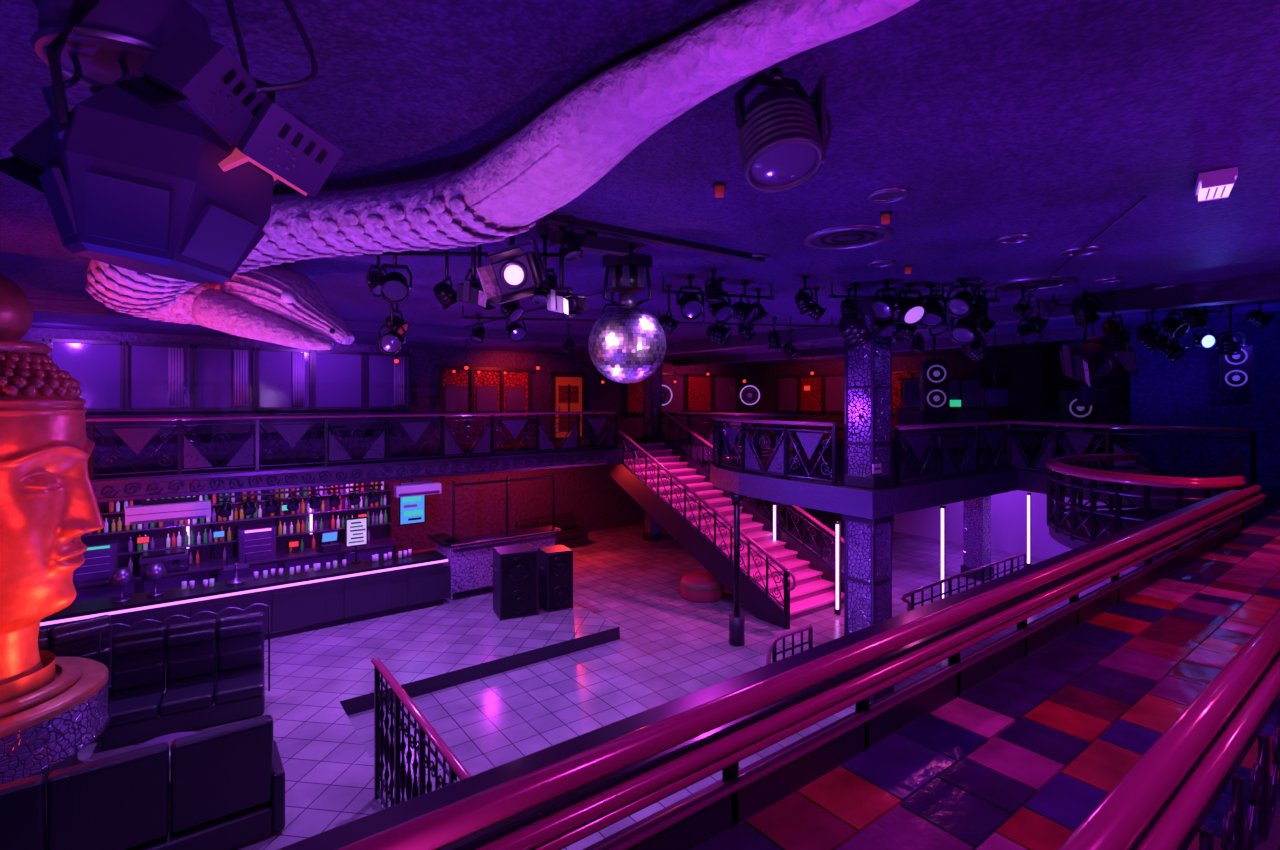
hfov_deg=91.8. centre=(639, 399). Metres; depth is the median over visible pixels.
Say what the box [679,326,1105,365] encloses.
trim
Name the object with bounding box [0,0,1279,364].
ceiling
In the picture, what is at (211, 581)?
glasses
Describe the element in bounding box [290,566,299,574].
glasses
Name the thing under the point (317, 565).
glasses
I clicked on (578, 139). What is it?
sculpture
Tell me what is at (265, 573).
glasses
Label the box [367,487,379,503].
spotlight
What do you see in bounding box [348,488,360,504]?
spotlight
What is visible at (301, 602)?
bar counter
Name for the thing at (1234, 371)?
loudspeaker
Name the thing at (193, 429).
trim
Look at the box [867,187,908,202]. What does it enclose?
ceiling vent
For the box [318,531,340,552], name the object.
cash register
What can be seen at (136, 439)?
railing
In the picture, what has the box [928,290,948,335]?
stage light
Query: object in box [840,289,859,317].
stage light
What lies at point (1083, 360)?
stage light
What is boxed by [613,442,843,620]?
staircase
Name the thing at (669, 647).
floor
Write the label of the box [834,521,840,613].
tube light
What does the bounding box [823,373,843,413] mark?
wall panel
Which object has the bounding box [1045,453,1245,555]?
balcony railing
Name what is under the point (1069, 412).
loudspeaker
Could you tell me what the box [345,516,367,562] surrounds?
menu board
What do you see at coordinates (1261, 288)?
trim
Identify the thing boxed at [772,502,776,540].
tube light
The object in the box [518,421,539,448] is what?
bistro table
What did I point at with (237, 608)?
rail
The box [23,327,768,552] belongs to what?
wall
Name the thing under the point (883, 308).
stage light
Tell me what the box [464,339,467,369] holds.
pendant lamp
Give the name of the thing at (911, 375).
window
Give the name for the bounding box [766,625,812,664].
railing
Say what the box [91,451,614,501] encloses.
scrollwork
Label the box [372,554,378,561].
glasses
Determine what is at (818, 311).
stage light
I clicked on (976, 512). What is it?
column
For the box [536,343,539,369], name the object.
pendant lamp
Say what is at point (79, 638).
banquette
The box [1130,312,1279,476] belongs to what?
wall
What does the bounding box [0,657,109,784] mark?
pedestal
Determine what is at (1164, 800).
railing
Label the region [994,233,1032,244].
ceiling vent
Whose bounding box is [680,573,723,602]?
pouf
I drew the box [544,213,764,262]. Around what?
track
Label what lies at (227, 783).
banquette
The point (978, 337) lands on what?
stage light
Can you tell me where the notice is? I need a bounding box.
[872,463,880,473]
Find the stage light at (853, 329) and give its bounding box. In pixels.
[838,283,874,350]
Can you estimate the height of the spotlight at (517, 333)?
0.669 m
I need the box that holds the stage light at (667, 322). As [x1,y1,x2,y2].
[658,285,679,334]
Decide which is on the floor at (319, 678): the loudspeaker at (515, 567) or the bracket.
the loudspeaker at (515, 567)
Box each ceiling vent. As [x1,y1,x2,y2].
[752,253,769,260]
[803,225,894,249]
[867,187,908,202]
[867,259,894,267]
[991,276,1078,291]
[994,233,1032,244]
[1058,245,1104,256]
[1095,277,1122,282]
[1152,285,1182,290]
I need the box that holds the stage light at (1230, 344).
[1215,305,1245,354]
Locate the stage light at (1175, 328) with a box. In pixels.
[1160,309,1189,338]
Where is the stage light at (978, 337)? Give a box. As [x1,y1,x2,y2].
[976,331,987,345]
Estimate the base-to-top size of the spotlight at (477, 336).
0.543 m
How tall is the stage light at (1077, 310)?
0.482 m
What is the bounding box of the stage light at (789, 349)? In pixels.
[782,329,798,359]
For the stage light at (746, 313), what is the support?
hanging from the lighting truss at (662, 291)
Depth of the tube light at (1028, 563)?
17.60 m
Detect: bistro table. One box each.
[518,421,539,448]
[819,420,843,444]
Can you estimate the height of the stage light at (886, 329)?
0.718 m
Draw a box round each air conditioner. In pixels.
[125,497,210,524]
[394,480,440,497]
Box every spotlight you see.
[217,498,233,517]
[241,496,256,514]
[264,495,278,512]
[286,493,300,510]
[307,491,320,508]
[328,490,341,506]
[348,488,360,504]
[366,255,386,296]
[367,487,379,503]
[378,255,411,303]
[378,303,405,354]
[385,303,409,335]
[433,249,457,309]
[465,244,490,305]
[470,314,485,343]
[506,301,526,342]
[529,235,557,306]
[602,291,616,313]
[734,68,831,192]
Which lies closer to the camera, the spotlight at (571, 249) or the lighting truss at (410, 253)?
the spotlight at (571, 249)
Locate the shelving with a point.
(258, 538)
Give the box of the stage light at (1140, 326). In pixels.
[1136,311,1155,331]
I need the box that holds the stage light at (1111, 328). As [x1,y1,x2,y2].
[1102,294,1126,340]
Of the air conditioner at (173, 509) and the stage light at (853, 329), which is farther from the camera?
the air conditioner at (173, 509)
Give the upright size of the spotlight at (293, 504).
0.371 m
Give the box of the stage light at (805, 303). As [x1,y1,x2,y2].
[795,276,816,314]
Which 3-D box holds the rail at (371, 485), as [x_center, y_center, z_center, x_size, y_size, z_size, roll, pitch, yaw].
[-6.822,1.850,12.630,3.000,0.040,0.080,0,0,-37]
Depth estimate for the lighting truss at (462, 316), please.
11.24 m
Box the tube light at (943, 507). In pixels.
[940,505,945,598]
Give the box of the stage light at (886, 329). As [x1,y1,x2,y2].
[872,291,896,338]
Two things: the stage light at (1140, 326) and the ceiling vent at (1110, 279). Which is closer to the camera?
the ceiling vent at (1110, 279)
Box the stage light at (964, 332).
[950,283,980,344]
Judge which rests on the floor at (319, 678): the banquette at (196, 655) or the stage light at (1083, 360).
the banquette at (196, 655)
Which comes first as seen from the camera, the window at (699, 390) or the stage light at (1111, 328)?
the stage light at (1111, 328)
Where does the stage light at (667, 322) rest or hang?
in the ceiling
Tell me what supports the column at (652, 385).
on the floor at (669, 647)
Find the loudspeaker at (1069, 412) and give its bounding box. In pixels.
[1059,391,1094,423]
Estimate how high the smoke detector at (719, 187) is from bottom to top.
0.090 m
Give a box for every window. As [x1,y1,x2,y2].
[19,337,45,343]
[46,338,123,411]
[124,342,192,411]
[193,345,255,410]
[256,347,312,409]
[313,350,364,409]
[365,352,411,408]
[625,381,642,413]
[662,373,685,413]
[686,374,712,411]
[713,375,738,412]
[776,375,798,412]
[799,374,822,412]
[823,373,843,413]
[892,371,908,414]
[909,370,919,406]
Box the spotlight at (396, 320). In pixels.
[385,303,409,335]
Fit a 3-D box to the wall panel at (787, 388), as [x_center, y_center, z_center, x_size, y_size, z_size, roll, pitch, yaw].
[6.466,-0.260,27.125,0.105,1.600,1.240,0,0,-37]
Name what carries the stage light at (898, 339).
in the ceiling
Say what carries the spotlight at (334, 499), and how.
hanging from the rail at (371, 485)
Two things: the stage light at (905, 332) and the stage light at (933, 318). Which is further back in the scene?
the stage light at (905, 332)
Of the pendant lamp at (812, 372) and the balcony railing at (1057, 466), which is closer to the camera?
the balcony railing at (1057, 466)
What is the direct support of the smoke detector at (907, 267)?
attached to the ceiling
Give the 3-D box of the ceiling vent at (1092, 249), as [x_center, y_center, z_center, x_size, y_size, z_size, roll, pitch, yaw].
[4.701,-1.584,6.601,0.408,0.028,0.408,0,0,-37]
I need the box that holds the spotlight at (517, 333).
[506,301,526,342]
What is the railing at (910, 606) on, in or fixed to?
on the floor at (669, 647)
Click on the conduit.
(1144, 197)
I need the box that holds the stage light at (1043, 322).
[1027,299,1048,332]
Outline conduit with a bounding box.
[465,196,1146,327]
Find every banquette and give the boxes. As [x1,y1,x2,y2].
[0,715,284,849]
[38,615,111,703]
[100,612,264,749]
[515,512,587,547]
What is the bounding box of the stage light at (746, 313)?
[732,282,757,326]
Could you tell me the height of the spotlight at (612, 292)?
0.543 m
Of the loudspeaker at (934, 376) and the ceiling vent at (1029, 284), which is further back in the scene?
the loudspeaker at (934, 376)
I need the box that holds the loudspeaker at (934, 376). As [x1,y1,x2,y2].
[920,361,948,410]
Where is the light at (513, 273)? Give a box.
[476,235,547,303]
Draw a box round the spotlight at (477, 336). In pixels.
[470,314,485,343]
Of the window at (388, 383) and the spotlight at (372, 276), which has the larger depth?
the window at (388, 383)
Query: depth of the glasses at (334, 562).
12.69 m
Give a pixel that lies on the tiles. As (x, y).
(1019, 760)
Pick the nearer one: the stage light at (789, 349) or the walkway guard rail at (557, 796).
the walkway guard rail at (557, 796)
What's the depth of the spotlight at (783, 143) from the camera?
2.90 m
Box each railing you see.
[85,410,617,478]
[660,411,836,485]
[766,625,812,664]
[894,421,1256,489]
[900,552,1025,611]
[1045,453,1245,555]
[1057,607,1279,849]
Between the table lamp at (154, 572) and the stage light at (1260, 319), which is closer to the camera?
the stage light at (1260, 319)
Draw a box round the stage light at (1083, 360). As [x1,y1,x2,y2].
[1059,289,1137,390]
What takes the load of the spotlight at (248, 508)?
hanging from the rail at (371, 485)
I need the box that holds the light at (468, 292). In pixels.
[456,246,499,309]
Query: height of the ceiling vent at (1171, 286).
0.028 m
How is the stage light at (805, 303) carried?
in the ceiling
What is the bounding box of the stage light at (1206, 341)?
[1193,306,1216,348]
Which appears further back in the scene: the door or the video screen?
the door
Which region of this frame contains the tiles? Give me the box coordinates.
[696,510,1279,849]
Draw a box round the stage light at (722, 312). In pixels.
[708,279,734,323]
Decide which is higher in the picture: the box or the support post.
the box
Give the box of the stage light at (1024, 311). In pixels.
[1013,289,1032,319]
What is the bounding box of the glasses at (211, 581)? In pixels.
[203,578,213,587]
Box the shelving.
[72,485,398,602]
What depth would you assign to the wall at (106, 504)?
14.72 m
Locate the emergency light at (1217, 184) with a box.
[1195,167,1237,201]
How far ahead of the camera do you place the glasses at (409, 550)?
13.56 m
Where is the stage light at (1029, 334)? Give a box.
[1017,295,1041,345]
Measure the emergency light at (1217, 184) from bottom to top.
0.111 m
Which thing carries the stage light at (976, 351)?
in the ceiling
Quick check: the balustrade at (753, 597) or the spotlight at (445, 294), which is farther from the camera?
the balustrade at (753, 597)
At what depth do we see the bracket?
14.69 m
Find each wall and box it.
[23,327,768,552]
[98,483,370,506]
[769,343,1129,526]
[893,490,1137,573]
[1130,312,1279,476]
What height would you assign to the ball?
1.422 m
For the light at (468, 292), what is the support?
hanging from the ceiling
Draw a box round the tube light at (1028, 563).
[1026,493,1030,566]
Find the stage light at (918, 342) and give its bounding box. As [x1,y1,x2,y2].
[910,332,924,351]
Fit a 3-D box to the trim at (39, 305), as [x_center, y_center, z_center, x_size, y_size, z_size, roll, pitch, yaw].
[-4.461,-1.500,13.646,13.200,0.200,0.300,0,0,-37]
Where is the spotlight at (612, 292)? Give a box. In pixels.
[602,291,616,313]
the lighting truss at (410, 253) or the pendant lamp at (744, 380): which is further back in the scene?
the pendant lamp at (744, 380)
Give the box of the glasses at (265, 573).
[254,568,282,578]
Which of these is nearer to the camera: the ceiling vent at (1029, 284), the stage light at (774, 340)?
the ceiling vent at (1029, 284)
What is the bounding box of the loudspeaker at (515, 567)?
[493,544,537,619]
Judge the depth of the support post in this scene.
12.03 m
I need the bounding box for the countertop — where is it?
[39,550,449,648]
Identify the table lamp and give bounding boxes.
[106,567,135,602]
[141,562,168,596]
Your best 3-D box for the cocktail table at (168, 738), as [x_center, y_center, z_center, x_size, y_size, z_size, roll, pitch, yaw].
[-5.380,4.225,7.027,0.740,0.550,0.740,0,0,-37]
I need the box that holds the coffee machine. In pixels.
[139,548,187,576]
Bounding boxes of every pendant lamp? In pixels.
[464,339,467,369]
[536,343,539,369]
[743,348,745,382]
[811,345,813,374]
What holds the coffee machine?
on the shelving
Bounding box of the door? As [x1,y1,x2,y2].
[551,372,584,438]
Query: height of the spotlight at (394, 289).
0.656 m
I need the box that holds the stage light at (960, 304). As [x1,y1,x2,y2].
[946,279,975,317]
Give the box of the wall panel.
[436,366,534,418]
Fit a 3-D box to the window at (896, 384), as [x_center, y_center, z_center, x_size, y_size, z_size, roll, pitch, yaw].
[9.460,-0.260,23.120,0.105,1.600,1.240,0,0,-37]
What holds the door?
in the wall at (597, 501)
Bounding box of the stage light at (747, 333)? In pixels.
[738,322,755,341]
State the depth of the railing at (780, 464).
11.90 m
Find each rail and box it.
[98,603,269,690]
[216,484,382,498]
[277,485,1265,849]
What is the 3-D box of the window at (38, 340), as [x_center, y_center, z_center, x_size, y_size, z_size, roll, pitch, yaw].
[-13.707,-0.550,13.387,1.330,1.640,0.120,0,0,-37]
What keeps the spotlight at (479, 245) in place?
in the ceiling
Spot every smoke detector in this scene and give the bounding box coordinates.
[713,182,725,197]
[879,211,891,224]
[904,265,912,273]
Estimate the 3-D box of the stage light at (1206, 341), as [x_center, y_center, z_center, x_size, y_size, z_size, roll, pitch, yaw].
[9.100,-1.203,9.997,0.296,0.773,0.298,0,0,-37]
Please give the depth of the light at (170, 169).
2.05 m
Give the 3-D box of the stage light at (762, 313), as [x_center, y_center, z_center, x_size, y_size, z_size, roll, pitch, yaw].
[1.716,-1.347,8.900,0.274,0.487,0.272,0,0,-37]
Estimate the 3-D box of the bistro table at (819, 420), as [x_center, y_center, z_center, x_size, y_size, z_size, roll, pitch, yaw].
[6.027,1.020,19.492,0.760,0.760,0.760,0,0,-37]
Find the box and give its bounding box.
[551,230,629,255]
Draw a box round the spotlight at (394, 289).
[378,255,411,303]
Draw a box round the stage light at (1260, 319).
[1245,301,1274,329]
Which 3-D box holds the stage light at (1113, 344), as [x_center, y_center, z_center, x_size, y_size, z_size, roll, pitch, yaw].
[7.912,-1.107,10.195,0.348,0.967,0.332,0,0,-37]
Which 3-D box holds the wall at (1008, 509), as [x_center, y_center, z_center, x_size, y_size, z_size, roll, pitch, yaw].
[11.947,3.300,18.923,0.150,2.900,9.000,0,0,-37]
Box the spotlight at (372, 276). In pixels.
[366,255,386,296]
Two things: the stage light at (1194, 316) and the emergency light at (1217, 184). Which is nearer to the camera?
the emergency light at (1217, 184)
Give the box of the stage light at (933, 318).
[918,285,946,327]
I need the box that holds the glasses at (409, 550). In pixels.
[398,549,411,557]
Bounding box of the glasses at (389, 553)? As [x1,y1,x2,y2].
[384,552,391,560]
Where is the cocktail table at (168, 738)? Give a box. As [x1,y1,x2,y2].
[132,732,196,801]
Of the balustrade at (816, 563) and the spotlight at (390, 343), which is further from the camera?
the balustrade at (816, 563)
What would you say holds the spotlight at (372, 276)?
in the ceiling
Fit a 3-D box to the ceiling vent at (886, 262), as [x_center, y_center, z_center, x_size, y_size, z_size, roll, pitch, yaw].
[2.801,-1.584,7.201,0.306,0.028,0.306,0,0,-37]
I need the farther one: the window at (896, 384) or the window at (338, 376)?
the window at (896, 384)
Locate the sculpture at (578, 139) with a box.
[85,0,919,349]
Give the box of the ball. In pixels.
[588,245,665,383]
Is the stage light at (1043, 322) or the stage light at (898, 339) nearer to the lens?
the stage light at (1043, 322)
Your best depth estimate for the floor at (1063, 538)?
8.65 m
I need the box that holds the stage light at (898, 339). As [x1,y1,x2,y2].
[893,315,903,341]
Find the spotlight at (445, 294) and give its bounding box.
[433,249,457,309]
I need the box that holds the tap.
[223,555,248,584]
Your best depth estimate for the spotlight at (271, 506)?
12.24 m
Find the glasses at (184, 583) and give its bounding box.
[182,581,194,588]
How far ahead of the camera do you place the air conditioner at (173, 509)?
11.31 m
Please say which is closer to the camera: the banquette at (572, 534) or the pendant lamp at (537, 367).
the pendant lamp at (537, 367)
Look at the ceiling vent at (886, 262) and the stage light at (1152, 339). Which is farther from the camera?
the stage light at (1152, 339)
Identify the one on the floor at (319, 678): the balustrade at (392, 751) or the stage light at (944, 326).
the balustrade at (392, 751)
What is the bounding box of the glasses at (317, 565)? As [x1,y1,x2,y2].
[305,563,320,571]
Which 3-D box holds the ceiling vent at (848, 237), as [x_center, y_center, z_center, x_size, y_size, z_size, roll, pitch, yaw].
[2.040,-1.584,6.081,0.857,0.028,0.857,0,0,-37]
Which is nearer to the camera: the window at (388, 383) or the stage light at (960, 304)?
the stage light at (960, 304)
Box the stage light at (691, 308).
[676,276,703,319]
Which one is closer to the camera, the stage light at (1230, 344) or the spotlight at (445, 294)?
the spotlight at (445, 294)
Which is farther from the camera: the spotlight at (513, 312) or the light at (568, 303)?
the spotlight at (513, 312)
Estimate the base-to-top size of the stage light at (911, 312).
0.578 m
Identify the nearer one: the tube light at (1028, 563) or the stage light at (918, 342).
the stage light at (918, 342)
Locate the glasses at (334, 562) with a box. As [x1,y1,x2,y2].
[326,560,336,569]
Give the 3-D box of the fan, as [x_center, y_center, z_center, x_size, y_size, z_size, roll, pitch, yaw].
[0.780,-0.694,22.004,0.595,1.792,0.482,0,0,-37]
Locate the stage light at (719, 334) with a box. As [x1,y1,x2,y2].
[706,290,731,346]
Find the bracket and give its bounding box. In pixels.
[925,336,943,361]
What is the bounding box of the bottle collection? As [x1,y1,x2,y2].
[88,482,386,571]
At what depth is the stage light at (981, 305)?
8.52 m
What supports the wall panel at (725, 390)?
in the wall at (597, 501)
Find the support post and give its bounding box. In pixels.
[729,493,744,646]
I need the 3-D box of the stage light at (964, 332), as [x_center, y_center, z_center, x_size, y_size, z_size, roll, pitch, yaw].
[4.443,-1.173,8.494,0.366,0.834,0.384,0,0,14]
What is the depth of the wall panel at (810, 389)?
26.14 m
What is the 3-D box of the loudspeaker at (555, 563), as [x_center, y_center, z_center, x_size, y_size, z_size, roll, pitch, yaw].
[-1.840,3.875,13.509,0.620,1.250,0.660,0,0,-31]
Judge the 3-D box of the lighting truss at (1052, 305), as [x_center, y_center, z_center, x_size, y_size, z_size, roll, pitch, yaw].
[7.802,-1.490,9.652,3.356,0.200,0.080,0,0,-12]
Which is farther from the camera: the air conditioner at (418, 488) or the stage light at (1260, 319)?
the air conditioner at (418, 488)
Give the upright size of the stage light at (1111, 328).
0.703 m
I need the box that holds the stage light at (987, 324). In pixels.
[976,290,995,334]
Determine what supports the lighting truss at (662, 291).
attached to the ceiling
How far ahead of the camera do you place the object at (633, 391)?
23.48 m
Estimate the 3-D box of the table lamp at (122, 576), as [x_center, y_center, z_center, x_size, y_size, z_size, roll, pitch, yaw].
[-8.865,3.154,10.602,0.400,0.560,0.400,0,0,-37]
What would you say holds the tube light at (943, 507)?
on the floor at (669, 647)
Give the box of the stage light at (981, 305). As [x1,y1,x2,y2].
[968,285,988,317]
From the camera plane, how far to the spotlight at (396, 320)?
9.14 m
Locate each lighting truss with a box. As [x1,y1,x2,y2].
[363,250,581,258]
[460,306,988,331]
[660,277,773,300]
[829,283,999,302]
[1050,294,1225,313]
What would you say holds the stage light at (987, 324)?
in the ceiling
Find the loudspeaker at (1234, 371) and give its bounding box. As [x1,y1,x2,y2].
[1218,345,1252,388]
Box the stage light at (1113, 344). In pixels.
[1110,314,1133,358]
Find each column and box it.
[642,364,662,541]
[842,299,893,702]
[961,496,993,580]
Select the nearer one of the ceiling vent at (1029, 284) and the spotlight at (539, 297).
the spotlight at (539, 297)
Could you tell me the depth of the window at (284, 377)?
16.56 m
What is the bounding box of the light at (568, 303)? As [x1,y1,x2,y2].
[547,225,586,317]
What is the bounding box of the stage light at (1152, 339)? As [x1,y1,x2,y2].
[1137,311,1168,351]
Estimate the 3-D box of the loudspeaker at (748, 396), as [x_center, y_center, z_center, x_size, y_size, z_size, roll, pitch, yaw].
[3.901,-0.704,22.004,0.501,1.772,0.525,0,0,-37]
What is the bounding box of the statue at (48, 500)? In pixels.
[0,274,104,716]
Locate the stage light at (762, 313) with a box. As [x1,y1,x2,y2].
[751,289,768,322]
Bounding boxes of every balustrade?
[371,658,470,808]
[591,408,795,629]
[658,407,843,592]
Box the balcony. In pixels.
[88,431,1279,849]
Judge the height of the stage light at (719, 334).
0.822 m
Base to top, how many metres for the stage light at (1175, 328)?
0.669 m
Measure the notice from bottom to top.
0.150 m
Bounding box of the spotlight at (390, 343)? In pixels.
[378,303,405,354]
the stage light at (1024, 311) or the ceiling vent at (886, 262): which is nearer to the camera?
the ceiling vent at (886, 262)
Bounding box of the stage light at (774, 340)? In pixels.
[767,318,781,349]
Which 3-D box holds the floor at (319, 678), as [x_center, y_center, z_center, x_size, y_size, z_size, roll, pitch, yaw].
[-5.518,4.625,8.798,14.700,0.250,17.100,0,0,-37]
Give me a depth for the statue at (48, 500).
6.69 m
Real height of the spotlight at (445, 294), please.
0.709 m
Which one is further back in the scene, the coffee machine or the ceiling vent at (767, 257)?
the coffee machine
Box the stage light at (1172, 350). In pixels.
[1159,311,1187,361]
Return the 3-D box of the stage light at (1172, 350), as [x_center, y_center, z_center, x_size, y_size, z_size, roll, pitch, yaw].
[8.504,-1.099,9.885,0.362,0.981,0.342,0,0,28]
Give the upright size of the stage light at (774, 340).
0.614 m
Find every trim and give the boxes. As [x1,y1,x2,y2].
[28,297,671,350]
[85,412,424,436]
[574,274,1279,362]
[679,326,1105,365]
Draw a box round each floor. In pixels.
[78,547,619,849]
[348,505,1125,849]
[1049,508,1257,567]
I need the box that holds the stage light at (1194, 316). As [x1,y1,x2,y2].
[1183,306,1207,328]
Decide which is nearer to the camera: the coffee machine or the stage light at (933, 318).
the stage light at (933, 318)
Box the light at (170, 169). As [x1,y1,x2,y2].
[0,0,343,283]
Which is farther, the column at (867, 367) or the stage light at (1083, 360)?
the column at (867, 367)
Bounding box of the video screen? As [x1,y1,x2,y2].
[398,479,425,525]
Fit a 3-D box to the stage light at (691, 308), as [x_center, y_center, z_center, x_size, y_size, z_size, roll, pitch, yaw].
[0.649,-1.309,7.994,0.351,0.562,0.372,0,0,-37]
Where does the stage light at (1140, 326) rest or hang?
in the ceiling
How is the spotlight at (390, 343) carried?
in the ceiling
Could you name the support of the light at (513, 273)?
hanging from the ceiling
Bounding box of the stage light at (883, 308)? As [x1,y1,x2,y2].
[871,281,898,320]
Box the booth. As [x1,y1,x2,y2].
[428,474,560,599]
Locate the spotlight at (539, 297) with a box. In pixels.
[529,235,557,306]
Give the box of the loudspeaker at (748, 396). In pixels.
[740,362,759,404]
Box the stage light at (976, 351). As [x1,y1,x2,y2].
[961,289,988,361]
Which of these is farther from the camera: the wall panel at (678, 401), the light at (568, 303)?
the wall panel at (678, 401)
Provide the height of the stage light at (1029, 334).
0.767 m
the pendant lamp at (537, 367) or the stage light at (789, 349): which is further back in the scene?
the pendant lamp at (537, 367)
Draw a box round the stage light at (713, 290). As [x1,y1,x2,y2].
[704,270,721,302]
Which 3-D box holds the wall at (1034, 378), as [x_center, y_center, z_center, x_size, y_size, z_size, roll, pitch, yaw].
[12.806,1.600,18.942,0.200,6.600,23.200,0,0,-37]
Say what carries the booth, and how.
on the floor at (319, 678)
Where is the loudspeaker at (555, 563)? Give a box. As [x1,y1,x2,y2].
[537,545,572,611]
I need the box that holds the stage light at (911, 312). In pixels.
[896,283,926,325]
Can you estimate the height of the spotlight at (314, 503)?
0.371 m
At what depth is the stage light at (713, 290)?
7.54 m
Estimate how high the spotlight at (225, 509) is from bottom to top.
0.371 m
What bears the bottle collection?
on the shelving
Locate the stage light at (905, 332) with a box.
[894,293,916,342]
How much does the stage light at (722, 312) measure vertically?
0.581 m
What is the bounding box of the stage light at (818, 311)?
[807,287,826,322]
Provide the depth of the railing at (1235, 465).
10.69 m
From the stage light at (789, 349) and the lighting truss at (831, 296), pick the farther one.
the stage light at (789, 349)
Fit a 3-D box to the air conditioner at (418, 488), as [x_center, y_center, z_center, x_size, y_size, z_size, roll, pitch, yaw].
[-5.005,1.995,13.957,1.000,0.290,0.330,0,0,-37]
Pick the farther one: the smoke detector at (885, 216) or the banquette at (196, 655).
the banquette at (196, 655)
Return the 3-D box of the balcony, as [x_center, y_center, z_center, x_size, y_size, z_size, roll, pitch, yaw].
[1.530,1.610,10.478,27.800,0.420,22.950,0,0,-37]
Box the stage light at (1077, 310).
[1071,293,1100,325]

